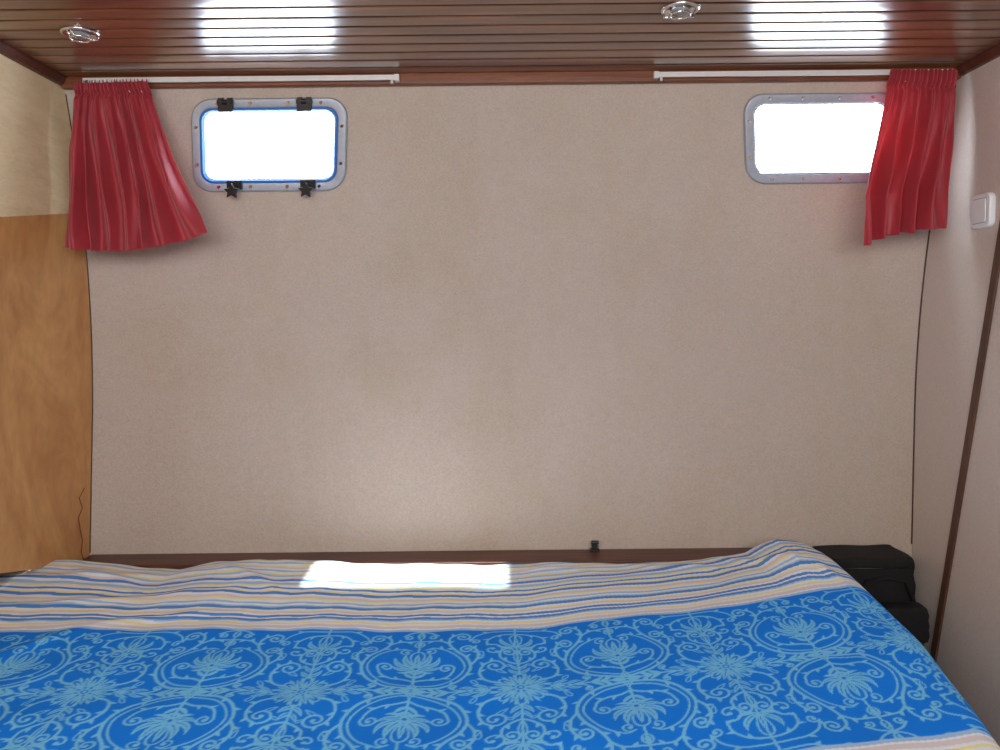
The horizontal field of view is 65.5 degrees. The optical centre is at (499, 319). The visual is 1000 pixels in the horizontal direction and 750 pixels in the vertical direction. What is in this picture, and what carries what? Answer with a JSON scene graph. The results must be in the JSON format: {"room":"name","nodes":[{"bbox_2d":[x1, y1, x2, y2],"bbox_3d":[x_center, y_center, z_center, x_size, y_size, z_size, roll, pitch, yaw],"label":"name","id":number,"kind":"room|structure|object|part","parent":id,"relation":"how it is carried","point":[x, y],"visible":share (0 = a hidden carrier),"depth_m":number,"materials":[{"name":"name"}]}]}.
{"room":"ship interior","nodes":[
{"label":"ship interior","id":0,"kind":"room"},
{"bbox_2d":[0,54,91,572],"bbox_3d":[-1.096,0.019,0.450,0.056,1.265,3.300,-1,0,0],"label":"wall","id":1,"kind":"structure","parent":0,"point":[46,355],"depth_m":1.83,"materials":[{"name":"brown wood"}]},
{"bbox_2d":[0,39,65,84],"bbox_3d":[-1.065,-0.583,0.348,0.016,0.023,3.097,-1,0,0],"label":"trim","id":2,"kind":"structure","parent":1,"relation":"attached to","point":[6,49],"depth_m":1.76,"materials":[{"name":"brown wood"}]},
{"bbox_2d":[65,94,92,552],"bbox_3d":[-1.078,0.031,2.003,0.016,1.180,0.160,-1,0,-12],"label":"trim","id":3,"kind":"structure","parent":1,"relation":"attached to","point":[65,94],"depth_m":2.07,"materials":[{"name":"brown wood"}]},
{"bbox_2d":[78,488,84,558],"bbox_3d":[-1.092,0.539,2.031,0.008,0.198,0.036,-1,0,0],"label":"cord","id":4,"kind":"object","parent":1,"relation":"hanging from","point":[84,488],"visible":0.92,"depth_m":2.03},
{"bbox_2d":[65,81,928,556],"bbox_3d":[0.008,0.437,2.002,2.264,2.125,0.195,-1,0,0],"label":"wall","id":5,"kind":"structure","parent":0,"point":[566,316],"depth_m":2.07,"materials":[{"name":"paint"}]},
{"bbox_2d":[82,74,399,197],"bbox_3d":[-0.626,-0.450,1.950,0.766,0.284,0.138,-1,0,0],"label":"window","id":6,"kind":"structure","parent":5,"relation":"in","point":[333,106],"depth_m":1.93,"materials":[{"name":"metal"}]},
{"bbox_2d":[65,79,207,251],"bbox_3d":[-0.876,-0.371,1.863,0.349,0.417,0.056,-1,0,0],"label":"curtain","id":7,"kind":"object","parent":6,"relation":"hanging from","point":[128,191],"visible":1,"depth_m":1.86,"materials":[{"name":"red fabric"}]},
{"bbox_3d":[-0.627,-0.581,1.889,0.766,0.022,0.016,-1,0,0],"label":"curtain rail","id":8,"kind":"part","parent":6,"relation":"part of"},
{"bbox_2d":[83,548,751,568],"bbox_3d":[-0.132,0.627,2.026,1.918,0.024,0.103,-1,0,0],"label":"trim","id":9,"kind":"structure","parent":5,"relation":"attached to","point":[612,556],"depth_m":2.02,"materials":[{"name":"brown wood"}]},
{"bbox_2d":[590,540,599,550],"bbox_3d":[0.251,0.598,2.065,0.024,0.028,0.022,-1,0,0],"label":"latch","id":10,"kind":"object","parent":9,"relation":"on","point":[594,543],"visible":1,"depth_m":2.06,"materials":[{"name":"black plastic"}]},
{"bbox_2d":[61,67,960,89],"bbox_3d":[0.027,-0.592,1.908,2.199,0.028,0.020,-1,0,0],"label":"trim","id":11,"kind":"structure","parent":5,"relation":"attached to","point":[553,77],"depth_m":1.90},
{"bbox_2d":[653,69,952,183],"bbox_3d":[0.737,-0.477,1.950,0.725,0.257,0.136,-1,0,0],"label":"window","id":12,"kind":"structure","parent":5,"relation":"in","point":[756,101],"depth_m":1.93,"materials":[{"name":"metal"}]},
{"bbox_3d":[0.736,-0.595,1.889,0.725,0.022,0.016,-1,0,0],"label":"curtain rail","id":13,"kind":"part","parent":12,"relation":"part of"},
{"bbox_2d":[863,68,957,245],"bbox_3d":[0.981,-0.390,1.868,0.243,0.428,0.056,-1,0,-4],"label":"curtain","id":14,"kind":"object","parent":12,"relation":"hanging from","point":[907,191],"visible":1,"depth_m":1.86,"materials":[{"name":"red fabric"}]},
{"bbox_2d":[0,0,999,76],"bbox_3d":[0.027,-0.612,0.338,2.203,0.014,3.135,-1,0,0],"label":"ceiling","id":15,"kind":"structure","parent":0,"point":[139,37],"depth_m":1.66,"materials":[{"name":"brown wood"}]},
{"bbox_2d":[58,26,100,42],"bbox_3d":[-0.872,-0.589,1.615,0.078,0.014,0.078,-1,0,0],"label":"recessed light","id":16,"kind":"object","parent":15,"relation":"in","point":[75,34],"visible":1,"depth_m":1.60,"materials":[{"name":"silver metal"}]},
{"bbox_2d":[660,1,700,19],"bbox_3d":[0.352,-0.601,1.523,0.078,0.014,0.078,-1,0,0],"label":"recessed light","id":17,"kind":"object","parent":15,"relation":"in","point":[681,10],"visible":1,"depth_m":1.51,"materials":[{"name":"silver metal"}]},
{"bbox_2d":[912,57,999,746],"bbox_3d":[1.115,0.426,0.450,0.090,2.125,3.300,-1,0,0],"label":"wall","id":18,"kind":"structure","parent":0,"point":[960,257],"depth_m":1.86,"materials":[{"name":"beige paint"}]},
{"bbox_2d":[911,85,955,543],"bbox_3d":[1.121,0.008,2.004,0.020,1.181,0.163,-1,0,-14],"label":"trim","id":19,"kind":"structure","parent":18,"relation":"attached to","point":[955,85],"depth_m":2.08,"materials":[{"name":"brown wood"}]},
{"bbox_2d":[930,221,999,661],"bbox_3d":[1.105,0.301,1.840,0.009,1.775,0.421,-1,0,-8],"label":"trim","id":20,"kind":"structure","parent":18,"relation":"attached to","point":[995,272],"depth_m":1.83,"materials":[{"name":"brown wood"}]},
{"bbox_2d":[956,43,999,75],"bbox_3d":[1.119,-0.606,0.348,0.016,0.023,3.097,-1,0,0],"label":"trim","id":21,"kind":"structure","parent":18,"relation":"attached to","point":[992,53],"depth_m":1.81,"materials":[{"name":"brown wood"}]},
{"bbox_2d":[970,192,995,228],"bbox_3d":[1.113,-0.252,1.797,0.018,0.080,0.078,-1,0,0],"label":"light switch","id":22,"kind":"object","parent":18,"relation":"attached to","point":[982,206],"visible":1,"depth_m":1.78,"materials":[{"name":"white plastic"}]},
{"bbox_3d":[-0.069,1.516,0.435,2.770,0.030,3.370,-1,0,0],"label":"floor","id":23,"kind":"structure","parent":0,"visible":0},
{"bbox_3d":[-0.164,1.071,1.215,2.450,0.862,1.710,-1,0,0],"label":"bed","id":24,"kind":"object","parent":23,"relation":"on","visible":0},
{"bbox_2d":[0,539,999,749],"bbox_3d":[-0.246,0.781,1.176,2.231,0.463,1.552,-1,0,0],"label":"bedspread","id":25,"kind":"object","parent":24,"relation":"on","point":[772,645],"visible":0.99,"depth_m":1.37,"materials":[{"name":"fabric"}]},
{"bbox_2d":[812,544,929,642],"bbox_3d":[0.935,0.692,1.980,0.225,0.195,0.180,-1,0,0],"label":"bag","id":26,"kind":"object","parent":24,"relation":"on","point":[886,572],"visible":0.58,"depth_m":1.94,"materials":[{"name":"black fabric"}]},
{"bbox_3d":[0.957,0.669,1.933,0.147,0.065,0.017,-1,0,0],"label":"handle","id":27,"kind":"part","parent":26,"relation":"part of","materials":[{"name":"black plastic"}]}
]}

